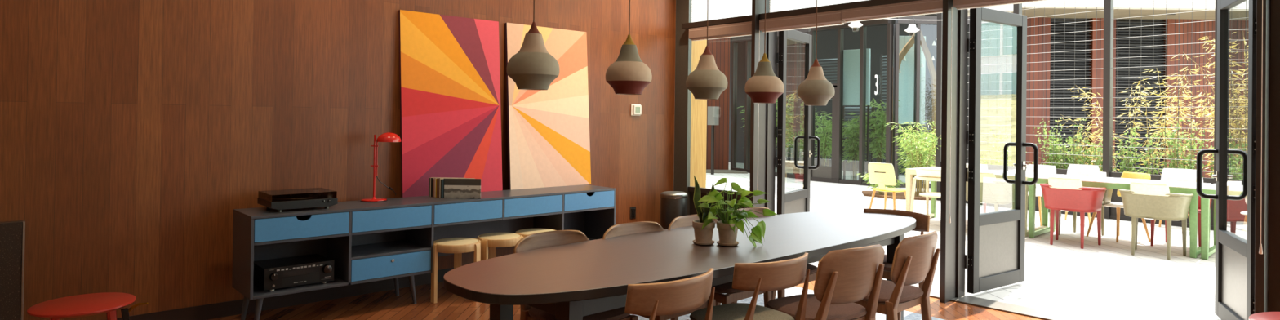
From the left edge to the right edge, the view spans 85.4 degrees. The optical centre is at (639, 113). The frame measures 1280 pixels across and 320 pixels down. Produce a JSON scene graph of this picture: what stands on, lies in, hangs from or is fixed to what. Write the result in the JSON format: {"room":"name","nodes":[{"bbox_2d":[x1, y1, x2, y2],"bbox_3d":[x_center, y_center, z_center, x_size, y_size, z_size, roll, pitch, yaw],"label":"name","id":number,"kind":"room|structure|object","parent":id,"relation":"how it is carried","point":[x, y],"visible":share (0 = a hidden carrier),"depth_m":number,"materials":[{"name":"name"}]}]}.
{"room":"common room","nodes":[
{"label":"common room","id":0,"kind":"room"},
{"bbox_2d":[0,0,675,319],"bbox_3d":[-3.257,-0.298,4.520,9.770,3.470,0.200,1,-1,-43],"label":"wall","id":1,"kind":"structure","parent":0,"point":[133,133],"depth_m":4.69,"materials":[{"name":"brown wood"}]},
{"bbox_2d":[106,267,453,319],"bbox_3d":[-3.207,1.338,4.431,9.770,0.100,0.012,1,-1,-43],"label":"baseboard","id":2,"kind":"structure","parent":1,"relation":"attached to","point":[206,312],"depth_m":5.02,"materials":[{"name":"black wood"}]},
{"bbox_2d":[631,103,641,115],"bbox_3d":[-0.037,-0.038,7.352,0.136,0.124,0.035,1,-1,-43],"label":"thermostat","id":3,"kind":"object","parent":1,"relation":"attached to","point":[636,109],"visible":1,"depth_m":7.33,"materials":[{"name":"white plastic"}]},
{"bbox_2d":[673,0,692,215],"bbox_3d":[0.478,-0.252,7.716,0.055,3.420,0.200,1,-1,-43],"label":"trim","id":4,"kind":"structure","parent":1,"relation":"attached to","point":[682,42],"depth_m":7.68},
{"bbox_2d":[208,280,1044,319],"bbox_3d":[0.399,1.470,0.672,9.940,0.120,10.830,1,-1,-43],"label":"floor","id":5,"kind":"structure","parent":0,"point":[385,304],"depth_m":5.04,"materials":[{"name":"brown wood"}]},
{"bbox_2d":[0,220,25,319],"bbox_3d":[-4.329,0.988,3.341,2.032,0.755,0.069,1,-1,-43],"label":"speaker","id":6,"kind":"object","parent":5,"relation":"on","point":[11,233],"depth_m":3.98},
{"bbox_2d":[26,292,148,319],"bbox_3d":[-2.750,1.162,3.444,0.448,0.451,0.420,1,-1,-43],"label":"side table","id":7,"kind":"object","parent":5,"relation":"on","point":[92,304],"visible":1,"depth_m":3.41,"materials":[{"name":"red paint"}]},
{"bbox_2d":[231,184,615,319],"bbox_3d":[-1.487,1.043,5.546,3.030,0.749,0.458,1,-1,-43],"label":"sideboard","id":8,"kind":"object","parent":5,"relation":"on","point":[394,237],"visible":0.75,"depth_m":5.06,"materials":[{"name":"wood"}]},
{"bbox_2d":[253,253,334,290],"bbox_3d":[-2.373,1.082,4.741,0.440,0.151,0.353,1,-1,-43],"label":"receiver","id":9,"kind":"object","parent":8,"relation":"on","point":[272,274],"visible":0.99,"depth_m":4.64,"materials":[{"name":"black plastic"}]},
{"bbox_2d":[257,187,337,212],"bbox_3d":[-2.353,0.594,4.770,0.420,0.117,0.332,1,-1,-43],"label":"turntable","id":10,"kind":"object","parent":8,"relation":"on","point":[283,199],"visible":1,"depth_m":4.67,"materials":[{"name":"black plastic"}]},
{"bbox_2d":[360,132,400,202],"bbox_3d":[-1.942,0.401,5.254,0.309,0.520,0.259,1,-1,-43],"label":"desk lamp","id":11,"kind":"object","parent":8,"relation":"on","point":[387,136],"visible":1,"depth_m":5.23,"materials":[{"name":"red metal"}]},
{"bbox_2d":[351,240,431,259],"bbox_3d":[-1.928,1.005,5.144,0.588,0.016,0.447,1,-1,-43],"label":"shelf","id":12,"kind":"object","parent":8,"relation":"attached to","point":[371,249],"depth_m":5.12,"materials":[{"name":"wood"}]},
{"bbox_2d":[398,9,502,197],"bbox_3d":[-1.578,-0.078,5.844,0.909,1.498,0.135,1,-1,-43],"label":"canvas painting","id":13,"kind":"object","parent":8,"relation":"on","point":[450,81],"visible":0.87,"depth_m":5.80},
{"bbox_2d":[443,178,480,199],"bbox_3d":[-1.401,0.591,5.462,0.293,0.156,0.010,1,0,0],"label":"record sleeve","id":14,"kind":"object","parent":8,"relation":"on","point":[452,188],"visible":1,"depth_m":5.46,"materials":[{"name":"grey paper"}]},
{"bbox_2d":[505,22,591,190],"bbox_3d":[-0.849,-0.064,6.521,0.915,1.498,0.135,1,-1,-43],"label":"canvas painting","id":15,"kind":"object","parent":8,"relation":"on","point":[548,142],"visible":0.96,"depth_m":6.52},
{"bbox_2d":[431,237,480,303],"bbox_3d":[-1.406,1.197,5.299,0.368,0.440,0.372,0,0,39],"label":"round stool","id":16,"kind":"object","parent":5,"relation":"on","point":[457,246],"visible":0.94,"depth_m":5.19,"materials":[{"name":"brown wood"}]},
{"bbox_2d":[476,232,523,260],"bbox_3d":[-1.125,1.202,5.557,0.368,0.440,0.372,1,0,18],"label":"round stool","id":17,"kind":"object","parent":5,"relation":"on","point":[489,242],"visible":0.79,"depth_m":5.44,"materials":[{"name":"brown wood"}]},
{"bbox_2d":[514,228,555,247],"bbox_3d":[-0.868,1.207,5.799,0.368,0.440,0.372,0,-1,41],"label":"round stool","id":18,"kind":"object","parent":5,"relation":"on","point":[525,232],"visible":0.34,"depth_m":5.81,"materials":[{"name":"brown wood"}]},
{"bbox_2d":[513,230,638,319],"bbox_3d":[-0.324,1.018,3.443,0.475,0.801,0.509,1,-1,-43],"label":"dining chair","id":19,"kind":"object","parent":5,"relation":"on","point":[557,237],"visible":0.32,"depth_m":3.48,"materials":[{"name":"brown wood"}]},
{"bbox_2d":[624,267,715,319],"bbox_3d":[0.021,1.033,2.898,0.480,0.773,0.500,1,-1,-42],"label":"dining chair","id":20,"kind":"object","parent":5,"relation":"on","point":[677,296],"visible":1,"depth_m":2.67,"materials":[{"name":"brown wood"}]},
{"bbox_2d":[660,191,688,229],"bbox_3d":[0.360,1.134,7.237,0.302,0.638,0.286,1,0,14],"label":"trash can","id":21,"kind":"object","parent":5,"relation":"on","point":[673,204],"visible":0.61,"depth_m":7.12,"materials":[{"name":"metal"}]},
{"bbox_2d":[443,210,915,319],"bbox_3d":[0.531,1.063,3.849,3.400,0.740,0.930,1,-1,-43],"label":"dining table","id":22,"kind":"object","parent":5,"relation":"on","point":[575,281],"visible":0.88,"depth_m":3.25,"materials":[{"name":"brown wood"}]},
{"bbox_2d":[692,175,715,244],"bbox_3d":[0.338,0.507,3.663,0.119,0.356,0.119,1,-1,-43],"label":"potted plant","id":23,"kind":"object","parent":22,"relation":"on","point":[704,237],"visible":0.84,"depth_m":3.64,"materials":[{"name":"green plant"}]},
{"bbox_2d":[696,177,779,246],"bbox_3d":[0.479,0.537,3.610,0.387,0.395,0.327,0,0,36],"label":"potted plant","id":24,"kind":"object","parent":22,"relation":"on","point":[727,229],"visible":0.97,"depth_m":3.61,"materials":[{"name":"green plant"}]},
{"bbox_2d":[749,0,770,207],"bbox_3d":[1.220,-0.248,6.873,0.335,3.420,0.042,1,-1,-43],"label":"trim","id":25,"kind":"structure","parent":5,"relation":"on","point":[758,113],"depth_m":6.78,"materials":[{"name":"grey metal"}]},
{"bbox_2d":[765,31,777,212],"bbox_3d":[1.306,0.273,6.917,0.135,2.380,0.016,1,-1,-43],"label":"trim","id":26,"kind":"structure","parent":5,"relation":"on","point":[771,36],"depth_m":6.91,"materials":[{"name":"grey metal"}]},
{"bbox_2d":[775,29,820,214],"bbox_3d":[1.620,0.287,7.269,0.298,2.305,0.851,1,0,33],"label":"door","id":27,"kind":"structure","parent":26,"relation":"attached to","point":[797,201],"depth_m":7.18,"materials":[{"name":"grey metal"}]},
{"bbox_2d":[630,286,945,319],"bbox_3d":[1.071,1.439,4.360,2.305,0.008,2.520,1,-1,-43],"label":"area rug","id":28,"kind":"object","parent":5,"relation":"on","point":[793,291],"visible":0.02,"depth_m":5.07,"materials":[{"name":"fabric"}]},
{"bbox_2d":[602,221,715,319],"bbox_3d":[0.095,1.026,3.785,0.475,0.801,0.509,1,-1,-43],"label":"dining chair","id":29,"kind":"object","parent":28,"relation":"on","point":[626,228],"visible":0.16,"depth_m":3.91,"materials":[{"name":"brown wood"}]},
{"bbox_2d":[667,213,771,319],"bbox_3d":[0.465,1.033,4.135,0.475,0.801,0.509,1,-1,-45],"label":"dining chair","id":30,"kind":"object","parent":28,"relation":"on","point":[730,295],"visible":0.18,"depth_m":3.96,"materials":[{"name":"brown wood"}]},
{"bbox_2d":[687,252,809,319],"bbox_3d":[0.509,1.042,3.297,0.480,0.773,0.500,1,0,-36],"label":"dining chair","id":31,"kind":"object","parent":28,"relation":"on","point":[756,277],"visible":0.97,"depth_m":3.13,"materials":[{"name":"brown wood"}]},
{"bbox_2d":[730,207,817,303],"bbox_3d":[0.870,1.041,4.511,0.475,0.801,0.509,1,0,-40],"label":"dining chair","id":32,"kind":"object","parent":28,"relation":"on","point":[813,269],"visible":0.1,"depth_m":4.45,"materials":[{"name":"brown wood"}]},
{"bbox_2d":[765,244,884,319],"bbox_3d":[0.918,1.035,3.500,0.475,0.801,0.509,1,0,-34],"label":"dining chair","id":33,"kind":"object","parent":28,"relation":"on","point":[844,277],"visible":0.94,"depth_m":3.32,"materials":[{"name":"brown wood"}]},
{"bbox_2d":[853,231,940,319],"bbox_3d":[1.372,1.044,3.894,0.475,0.801,0.509,1,-1,-43],"label":"dining chair","id":34,"kind":"object","parent":28,"relation":"on","point":[915,259],"visible":0.79,"depth_m":3.71,"materials":[{"name":"brown wood"}]},
{"bbox_2d":[863,208,929,319],"bbox_3d":[1.672,1.067,4.740,0.500,0.773,0.480,1,-1,-45],"label":"dining chair","id":35,"kind":"object","parent":28,"relation":"on","point":[922,220],"visible":0.2,"depth_m":4.75,"materials":[{"name":"brown wood"}]},
{"bbox_2d":[939,0,959,302],"bbox_3d":[2.491,-0.240,5.505,0.335,3.420,0.042,1,-1,-43],"label":"trim","id":36,"kind":"structure","parent":5,"relation":"on","point":[950,16],"depth_m":5.40,"materials":[{"name":"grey metal"}]},
{"bbox_2d":[882,279,1093,319],"bbox_3d":[2.512,1.464,5.521,0.235,0.012,3.540,1,-1,-43],"label":"trim","id":37,"kind":"structure","parent":5,"relation":"on","point":[980,302],"depth_m":5.20,"materials":[{"name":"metal"}]},
{"bbox_2d":[955,8,968,297],"bbox_3d":[2.577,0.281,5.548,0.135,2.380,0.016,1,-1,-43],"label":"trim","id":38,"kind":"structure","parent":37,"relation":"on","point":[962,25],"depth_m":5.53,"materials":[{"name":"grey metal"}]},
{"bbox_2d":[964,7,1038,293],"bbox_3d":[2.993,0.296,5.803,0.851,2.305,0.298,1,0,-35],"label":"door","id":39,"kind":"structure","parent":38,"relation":"attached to","point":[994,258],"depth_m":5.76,"materials":[{"name":"grey metal"}]},
{"bbox_2d":[1254,0,1270,313],"bbox_3d":[3.744,-0.233,4.156,0.335,3.420,0.042,1,-1,-43],"label":"trim","id":40,"kind":"structure","parent":5,"relation":"on","point":[1261,260],"depth_m":4.04,"materials":[{"name":"brown metal"}]},
{"bbox_2d":[1195,0,1257,319],"bbox_3d":[4.024,0.302,4.665,0.298,2.305,0.851,1,0,28],"label":"door","id":41,"kind":"structure","parent":40,"relation":"attached to","point":[1234,283],"depth_m":4.87,"materials":[{"name":"grey metal"}]},
{"bbox_2d":[1248,311,1279,319],"bbox_3d":[3.277,1.240,3.235,0.660,0.450,0.660,1,-1,-43],"label":"side table","id":42,"kind":"object","parent":5,"relation":"on","point":[1265,315],"visible":1,"depth_m":3.47,"materials":[{"name":"red paint"}]},
{"bbox_2d":[1267,0,1279,311],"bbox_3d":[3.856,0.288,4.171,0.135,2.380,0.093,1,-1,-43],"label":"trim","id":43,"kind":"structure","parent":5,"relation":"on","point":[1274,79],"depth_m":4.14,"materials":[{"name":"brown metal"}]},
{"bbox_3d":[0.383,-2.111,0.638,9.770,0.200,10.830,1,-1,-43],"label":"ceiling","id":44,"kind":"structure","parent":0,"visible":0},
{"bbox_2d":[506,0,559,89],"bbox_3d":[-0.436,-1.054,2.913,0.220,1.906,0.220,1,-1,-43],"label":"pendant lamp","id":45,"kind":"object","parent":44,"relation":"hanging from","point":[532,68],"visible":1,"depth_m":2.84,"materials":[{"name":"beige ceramic"}]},
{"bbox_2d":[605,0,652,94],"bbox_3d":[-0.042,-1.045,3.285,0.220,1.908,0.220,1,-1,-43],"label":"pendant lamp","id":46,"kind":"object","parent":44,"relation":"hanging from","point":[628,75],"visible":1,"depth_m":3.21,"materials":[{"name":"beige ceramic"}]},
{"bbox_2d":[685,0,727,99],"bbox_3d":[0.365,-1.034,3.680,0.220,1.914,0.220,1,-1,-43],"label":"pendant lamp","id":47,"kind":"object","parent":44,"relation":"hanging from","point":[706,82],"visible":1,"depth_m":3.61,"materials":[{"name":"beige ceramic"}]},
{"bbox_2d":[744,0,784,103],"bbox_3d":[0.716,-1.022,3.935,0.220,1.925,0.220,1,-1,-43],"label":"pendant lamp","id":48,"kind":"object","parent":44,"relation":"hanging from","point":[764,86],"visible":1,"depth_m":3.87,"materials":[{"name":"beige ceramic"}]},
{"bbox_2d":[797,0,835,105],"bbox_3d":[1.073,-1.014,4.191,0.220,1.929,0.220,1,-1,-43],"label":"pendant lamp","id":49,"kind":"object","parent":44,"relation":"hanging from","point":[815,90],"visible":1,"depth_m":4.12,"materials":[{"name":"beige ceramic"}]},
{"bbox_3d":[4.049,-1.901,3.906,0.275,0.080,10.230,1,-1,-43],"label":"trim","id":50,"kind":"structure","parent":44,"relation":"attached to","visible":0},
{"bbox_2d":[690,0,751,22],"bbox_3d":[0.869,-1.431,7.228,0.012,0.900,0.906,1,-1,-43],"label":"roller shade","id":51,"kind":"object","parent":50,"relation":"hanging from","point":[717,9],"visible":0.9,"depth_m":7.26,"materials":[{"name":"white fabric"}]},
{"bbox_2d":[768,0,866,12],"bbox_3d":[1.859,-1.425,6.162,0.012,0.900,1.729,1,-1,-43],"label":"roller shade","id":52,"kind":"object","parent":50,"relation":"hanging from","point":[775,5],"visible":0.81,"depth_m":6.54,"materials":[{"name":"white fabric"}]},
{"bbox_3d":[0.209,-0.642,8.297,0.290,4.200,1.320,1,-1,-43],"label":"wall","id":53,"kind":"structure","parent":0,"visible":0},
{"bbox_2d":[689,40,706,187],"bbox_3d":[0.661,-0.639,7.809,0.288,4.200,0.010,1,-1,-43],"label":"trim","id":54,"kind":"structure","parent":53,"relation":"attached to","point":[698,107],"depth_m":7.80,"materials":[{"name":"beige wood"}]},
{"bbox_3d":[3.976,-0.255,-3.269,9.770,3.470,0.200,1,-1,-43],"label":"wall","id":55,"kind":"structure","parent":0,"visible":0},
{"bbox_2d":[688,21,751,40],"bbox_3d":[0.851,-0.848,7.162,0.090,0.131,0.873,1,-1,-43],"label":"blind cassette","id":56,"kind":"object","parent":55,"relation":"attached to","point":[743,28],"visible":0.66,"depth_m":7.12,"materials":[{"name":"brown wood"}]},
{"bbox_2d":[681,0,920,29],"bbox_3d":[3.986,-0.930,3.854,0.140,0.057,10.230,1,-1,-43],"label":"trim","id":57,"kind":"structure","parent":55,"relation":"attached to","point":[868,2],"depth_m":6.48,"materials":[{"name":"brown metal"}]},
{"bbox_2d":[756,9,846,190],"bbox_3d":[1.482,-0.062,6.453,0.109,1.706,0.898,1,-1,-43],"label":"door frame","id":58,"kind":"structure","parent":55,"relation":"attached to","point":[834,17],"depth_m":6.42,"materials":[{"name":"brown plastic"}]},
{"bbox_2d":[841,0,942,22],"bbox_3d":[2.113,-0.859,5.804,0.090,0.109,0.901,1,-1,-43],"label":"blind cassette","id":59,"kind":"object","parent":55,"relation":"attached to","point":[922,6],"visible":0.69,"depth_m":5.76,"materials":[{"name":"brown wood"}]},
{"bbox_2d":[948,0,1262,253],"bbox_3d":[3.047,-0.028,4.734,0.154,1.760,1.822,1,-1,-43],"label":"door frame","id":60,"kind":"structure","parent":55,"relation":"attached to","point":[958,4],"depth_m":5.20,"materials":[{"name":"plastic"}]},
{"label":"outside","id":61,"kind":"structure","parent":0,"visible":0},
{"bbox_2d":[706,162,1245,319],"bbox_3d":[41.859,2.179,25.239,84.255,0.120,100.000,1,-1,-43],"label":"floor","id":62,"kind":"structure","parent":61,"point":[1104,281],"depth_m":6.78,"materials":[{"name":"white concrete"}]},
{"bbox_2d":[707,106,719,174],"bbox_3d":[1.843,0.681,17.547,0.160,1.720,0.240,1,-1,-43],"label":"post box","id":63,"kind":"object","parent":62,"relation":"on","point":[713,111],"visible":1,"depth_m":17.51,"materials":[{"name":"white plastic"}]},
{"bbox_2d":[706,37,729,169],"bbox_3d":[0.438,-0.767,19.053,4.020,4.600,0.200,1,0,0],"label":"wall","id":64,"kind":"structure","parent":62,"relation":"on","point":[719,48],"depth_m":18.95,"materials":[{"name":"brown wood"}]},
{"bbox_2d":[730,27,810,179],"bbox_3d":[3.373,-0.678,17.652,0.400,4.480,3.020,1,0,-29],"label":"storefront","id":65,"kind":"object","parent":62,"relation":"on","point":[748,39],"visible":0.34,"depth_m":18.33,"materials":[{"name":"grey metal"}]},
{"bbox_2d":[775,93,804,149],"bbox_3d":[3.760,0.513,18.586,1.387,2.122,1.172,1,-1,-43],"label":"bamboo","id":66,"kind":"object","parent":62,"relation":"on","point":[789,99],"visible":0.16,"depth_m":18.47,"materials":[{"name":"green plant"}]},
{"bbox_2d":[775,97,826,174],"bbox_3d":[4.140,0.563,18.002,1.269,2.024,1.252,0,0,36],"label":"bamboo","id":67,"kind":"object","parent":62,"relation":"on","point":[790,118],"visible":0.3,"depth_m":17.95,"materials":[{"name":"green plant"}]},
{"bbox_2d":[801,113,831,165],"bbox_3d":[4.507,0.776,17.094,1.141,1.595,1.083,1,-1,-43],"label":"bamboo","id":68,"kind":"object","parent":62,"relation":"on","point":[826,139],"visible":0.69,"depth_m":16.99,"materials":[{"name":"green plant"}]},
{"bbox_2d":[817,58,837,100],"bbox_3d":[4.505,0.113,17.081,0.070,2.920,0.960,1,-1,-43],"label":"slatted screen","id":69,"kind":"object","parent":62,"relation":"on","point":[824,59],"visible":0.07,"depth_m":16.94,"materials":[{"name":"metal"}]},
{"bbox_2d":[728,24,937,174],"bbox_3d":[3.655,-0.605,22.088,0.200,4.400,12.600,1,-1,-43],"label":"wall","id":70,"kind":"structure","parent":62,"relation":"on","point":[876,36],"depth_m":19.91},
{"bbox_2d":[828,112,871,180],"bbox_3d":[4.854,0.763,15.897,0.939,1.613,1.049,1,0,-14],"label":"bamboo","id":71,"kind":"object","parent":62,"relation":"on","point":[850,130],"visible":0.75,"depth_m":15.82,"materials":[{"name":"green plant"}]},
{"bbox_2d":[809,17,893,186],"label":"door","id":72,"kind":"structure","parent":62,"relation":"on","point":[833,174],"depth_m":15.46,"materials":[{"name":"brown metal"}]},
{"bbox_2d":[843,48,871,181],"bbox_3d":[4.788,0.067,15.535,0.080,3.000,0.750,1,-1,-43],"label":"display screen","id":73,"kind":"object","parent":62,"relation":"on","point":[851,58],"visible":0.53,"depth_m":15.48,"materials":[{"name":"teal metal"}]},
{"bbox_2d":[842,106,874,179],"bbox_3d":[5.007,0.702,15.940,0.070,1.740,0.760,1,-1,-43],"label":"slatted screen","id":74,"kind":"object","parent":62,"relation":"on","point":[871,160],"visible":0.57,"depth_m":16.07,"materials":[{"name":"metal"}]},
{"bbox_2d":[858,98,900,163],"bbox_3d":[5.379,0.603,15.466,0.898,1.942,0.918,1,0,1],"label":"bamboo","id":75,"kind":"object","parent":62,"relation":"on","point":[877,129],"visible":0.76,"depth_m":15.46,"materials":[{"name":"green plant"}]},
{"bbox_2d":[867,162,906,209],"bbox_3d":[3.582,1.110,9.981,0.545,0.814,0.454,1,0,-40],"label":"patio chair","id":76,"kind":"object","parent":62,"relation":"on","point":[882,175],"visible":0.94,"depth_m":9.84,"materials":[{"name":"yellow plastic"}]},
{"bbox_2d":[879,54,901,181],"bbox_3d":[5.624,0.118,15.582,0.070,2.920,0.480,1,-1,-43],"label":"slatted screen","id":77,"kind":"object","parent":62,"relation":"on","point":[882,56],"visible":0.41,"depth_m":15.71,"materials":[{"name":"metal"}]},
{"bbox_2d":[862,191,937,200],"bbox_3d":[5.104,1.536,12.984,1.800,0.035,1.220,1,0,0],"label":"mulch bed","id":78,"kind":"object","parent":62,"relation":"on","point":[900,195],"visible":0.4,"depth_m":12.80,"materials":[{"name":"brown soil"}]},
{"bbox_2d":[858,172,906,195],"bbox_3d":[4.494,1.329,12.904,0.864,0.433,0.748,1,0,-23],"label":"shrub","id":79,"kind":"object","parent":78,"relation":"on","point":[866,175],"visible":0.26,"depth_m":12.90,"materials":[{"name":"green plant"}]},
{"bbox_2d":[885,121,941,196],"bbox_3d":[5.103,0.849,12.636,1.234,1.405,1.115,1,0,15],"label":"bamboo","id":80,"kind":"object","parent":78,"relation":"on","point":[920,162],"visible":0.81,"depth_m":12.70,"materials":[{"name":"green plant"}]},
{"bbox_2d":[893,120,935,195],"bbox_3d":[5.189,0.835,13.057,1.095,1.440,1.005,1,-1,-43],"label":"bamboo","id":81,"kind":"object","parent":78,"relation":"on","point":[917,125],"visible":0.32,"depth_m":13.07,"materials":[{"name":"green plant"}]},
{"bbox_2d":[897,35,925,183],"bbox_3d":[5.938,-0.069,15.391,0.750,3.300,0.080,1,0,0],"label":"display screen","id":82,"kind":"object","parent":62,"relation":"on","point":[906,77],"visible":0.49,"depth_m":15.35,"materials":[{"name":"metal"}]},
{"bbox_2d":[891,31,936,186],"bbox_3d":[5.968,-0.122,15.072,1.000,3.403,0.100,1,0,0],"label":"wooden arch","id":83,"kind":"object","parent":62,"relation":"on","point":[908,45],"visible":0.44,"depth_m":15.03,"materials":[{"name":"beige wood"}]},
{"bbox_2d":[910,168,941,215],"bbox_3d":[3.956,1.117,9.139,0.558,0.792,0.614,1,-1,-43],"label":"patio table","id":84,"kind":"object","parent":62,"relation":"on","point":[932,175],"visible":0.55,"depth_m":9.10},
{"bbox_2d":[892,4,1013,188],"bbox_3d":[6.705,-0.653,14.836,2.600,4.480,0.400,1,0,0],"label":"storefront","id":85,"kind":"object","parent":62,"relation":"on","point":[1010,7],"visible":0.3,"depth_m":14.68,"materials":[{"name":"brown metal"}]},
{"bbox_2d":[905,166,1048,236],"bbox_3d":[4.536,1.150,9.384,0.850,0.745,1.550,1,-1,-43],"label":"patio table","id":86,"kind":"object","parent":62,"relation":"on","point":[909,172],"visible":0.49,"depth_m":9.44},
{"bbox_2d":[965,172,1014,212],"bbox_3d":[4.372,1.120,8.706,0.588,0.792,0.632,1,-1,-43],"label":"armchair","id":87,"kind":"object","parent":62,"relation":"on","point":[992,191],"visible":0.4,"depth_m":8.48,"materials":[{"name":"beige plastic"}]},
{"bbox_2d":[980,126,1033,165],"bbox_3d":[6.320,0.881,12.019,0.787,1.406,0.898,1,-1,-43],"label":"shrub","id":88,"kind":"object","parent":62,"relation":"on","point":[998,162],"visible":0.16,"depth_m":12.06,"materials":[{"name":"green plant"}]},
{"bbox_2d":[1011,164,1056,226],"bbox_3d":[5.511,1.133,9.706,0.545,0.814,0.454,1,0,-37],"label":"patio chair","id":89,"kind":"object","parent":62,"relation":"on","point":[1042,168],"visible":0.26,"depth_m":9.79,"materials":[{"name":"white plastic"}]},
{"bbox_2d":[1034,116,1086,168],"bbox_3d":[6.883,0.813,11.325,0.690,1.510,0.722,1,0,-1],"label":"shrub","id":90,"kind":"object","parent":62,"relation":"on","point":[1057,161],"visible":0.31,"depth_m":11.26,"materials":[{"name":"green plant"}]},
{"bbox_2d":[1040,176,1106,248],"bbox_3d":[4.979,1.123,8.008,0.588,0.792,0.632,1,-1,-43],"label":"armchair","id":91,"kind":"object","parent":62,"relation":"on","point":[1063,194],"visible":1,"depth_m":7.85,"materials":[{"name":"red plastic"}]},
{"bbox_2d":[1064,164,1099,225],"bbox_3d":[6.199,1.143,9.803,0.545,0.814,0.454,1,-1,-43],"label":"patio chair","id":92,"kind":"object","parent":62,"relation":"on","point":[1072,169],"visible":0.18,"depth_m":10.01,"materials":[{"name":"white plastic"}]},
{"bbox_2d":[1052,129,1116,170],"bbox_3d":[7.296,0.919,11.422,1.180,1.306,0.875,1,-1,-43],"label":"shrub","id":93,"kind":"object","parent":62,"relation":"on","point":[1086,130],"visible":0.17,"depth_m":11.20,"materials":[{"name":"green plant"}]},
{"bbox_2d":[1058,170,1113,235],"bbox_3d":[5.614,1.136,8.741,0.588,0.792,0.632,1,-1,-43],"label":"armchair","id":94,"kind":"object","parent":62,"relation":"on","point":[1108,194],"visible":0.26,"depth_m":8.72,"materials":[{"name":"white plastic"}]},
{"bbox_2d":[1057,128,1119,171],"bbox_3d":[7.105,0.899,10.956,0.728,1.351,0.739,1,0,-15],"label":"shrub","id":95,"kind":"object","parent":62,"relation":"on","point":[1098,162],"visible":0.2,"depth_m":10.90,"materials":[{"name":"green plant"}]},
{"bbox_2d":[935,0,1248,233],"bbox_3d":[6.962,-0.390,10.327,0.120,3.900,5.355,1,0,-37],"label":"fence","id":96,"kind":"object","parent":62,"relation":"on","point":[1236,220],"visible":0.43,"depth_m":10.28,"materials":[{"name":"metal"}]},
{"bbox_2d":[1057,84,1152,172],"bbox_3d":[7.508,0.546,11.186,1.359,2.054,1.034,1,0,-9],"label":"bamboo","id":97,"kind":"object","parent":62,"relation":"on","point":[1082,90],"visible":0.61,"depth_m":11.14,"materials":[{"name":"green plant"}]},
{"bbox_2d":[967,0,1248,177],"bbox_3d":[14.370,-1.394,17.593,11.300,6.200,2.050,1,0,0],"label":"building","id":98,"kind":"structure","parent":62,"relation":"on","point":[1002,108],"depth_m":18.42,"materials":[{"name":"red brick"}]},
{"bbox_2d":[1086,171,1151,242],"bbox_3d":[5.882,1.130,8.492,0.545,0.814,0.454,1,0,-11],"label":"patio chair","id":99,"kind":"object","parent":62,"relation":"on","point":[1118,206],"visible":0.33,"depth_m":8.45,"materials":[{"name":"yellow plastic"}]},
{"bbox_2d":[1027,173,1211,257],"bbox_3d":[5.614,1.156,8.178,0.850,0.745,1.635,1,-1,-43],"label":"patio table","id":100,"kind":"object","parent":62,"relation":"on","point":[1175,187],"visible":0.52,"depth_m":7.93,"materials":[{"name":"green plastic"}]},
{"bbox_2d":[1112,126,1164,174],"bbox_3d":[7.460,0.876,10.371,0.651,1.387,0.639,1,-1,-43],"label":"shrub","id":101,"kind":"object","parent":62,"relation":"on","point":[1130,168],"visible":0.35,"depth_m":10.38,"materials":[{"name":"green plant"}]},
{"bbox_2d":[1118,182,1193,259],"bbox_3d":[5.513,1.126,7.432,0.588,0.792,0.632,1,-1,-43],"label":"armchair","id":102,"kind":"object","parent":62,"relation":"on","point":[1148,201],"visible":1,"depth_m":7.28,"materials":[{"name":"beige plastic"}]},
{"bbox_2d":[1133,71,1199,174],"bbox_3d":[8.069,0.470,10.683,0.682,2.215,0.902,1,-1,-43],"label":"bamboo","id":103,"kind":"object","parent":62,"relation":"on","point":[1166,89],"visible":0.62,"depth_m":10.65,"materials":[{"name":"green plant"}]},
{"bbox_2d":[1155,168,1195,226],"bbox_3d":[7.140,1.151,9.230,0.545,0.814,0.454,1,-1,-43],"label":"patio chair","id":104,"kind":"object","parent":62,"relation":"on","point":[1166,172],"visible":0.23,"depth_m":9.43,"materials":[{"name":"white plastic"}]},
{"bbox_2d":[1150,175,1212,246],"bbox_3d":[6.274,1.140,8.045,0.588,0.792,0.632,1,-1,-43],"label":"armchair","id":105,"kind":"object","parent":62,"relation":"on","point":[1171,178],"visible":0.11,"depth_m":8.03,"materials":[{"name":"white plastic"}]},
{"bbox_2d":[1155,120,1209,177],"bbox_3d":[7.785,0.828,9.909,0.606,1.484,0.523,1,0,11],"label":"shrub","id":106,"kind":"object","parent":62,"relation":"on","point":[1175,154],"visible":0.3,"depth_m":9.92,"materials":[{"name":"green plant"}]},
{"bbox_2d":[1141,66,1234,168],"bbox_3d":[8.145,0.430,10.369,0.859,2.293,1.221,1,0,11],"label":"bamboo","id":107,"kind":"object","parent":62,"relation":"on","point":[1174,77],"visible":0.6,"depth_m":10.29,"materials":[{"name":"green plant"}]},
{"bbox_2d":[1172,31,1248,176],"bbox_3d":[8.328,0.198,9.897,0.947,2.756,1.254,1,-1,-43],"label":"bamboo","id":108,"kind":"object","parent":62,"relation":"on","point":[1241,126],"visible":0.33,"depth_m":9.80,"materials":[{"name":"green plant"}]},
{"bbox_2d":[1183,89,1248,179],"bbox_3d":[8.580,0.615,10.079,1.124,1.930,1.015,1,-1,-43],"label":"bamboo","id":109,"kind":"object","parent":62,"relation":"on","point":[1199,95],"visible":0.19,"depth_m":10.16,"materials":[{"name":"green plant"}]},
{"bbox_2d":[1200,183,1247,259],"bbox_3d":[6.744,1.163,6.962,0.850,0.745,1.635,1,-1,-43],"label":"patio table","id":110,"kind":"object","parent":62,"relation":"on","point":[1233,189],"visible":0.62,"depth_m":7.25,"materials":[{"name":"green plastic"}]},
{"bbox_2d":[1202,133,1247,179],"bbox_3d":[8.189,0.942,9.475,0.690,1.325,0.812,1,0,-3],"label":"shrub","id":111,"kind":"object","parent":62,"relation":"on","point":[1233,168],"visible":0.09,"depth_m":9.54,"materials":[{"name":"green plant"}]},
{"bbox_2d":[1240,198,1247,239],"bbox_3d":[7.015,1.140,7.749,0.545,0.814,0.454,1,-1,-43],"label":"patio chair","id":112,"kind":"object","parent":62,"relation":"on","point":[1244,230],"visible":0.13,"depth_m":7.73,"materials":[{"name":"white plastic"}]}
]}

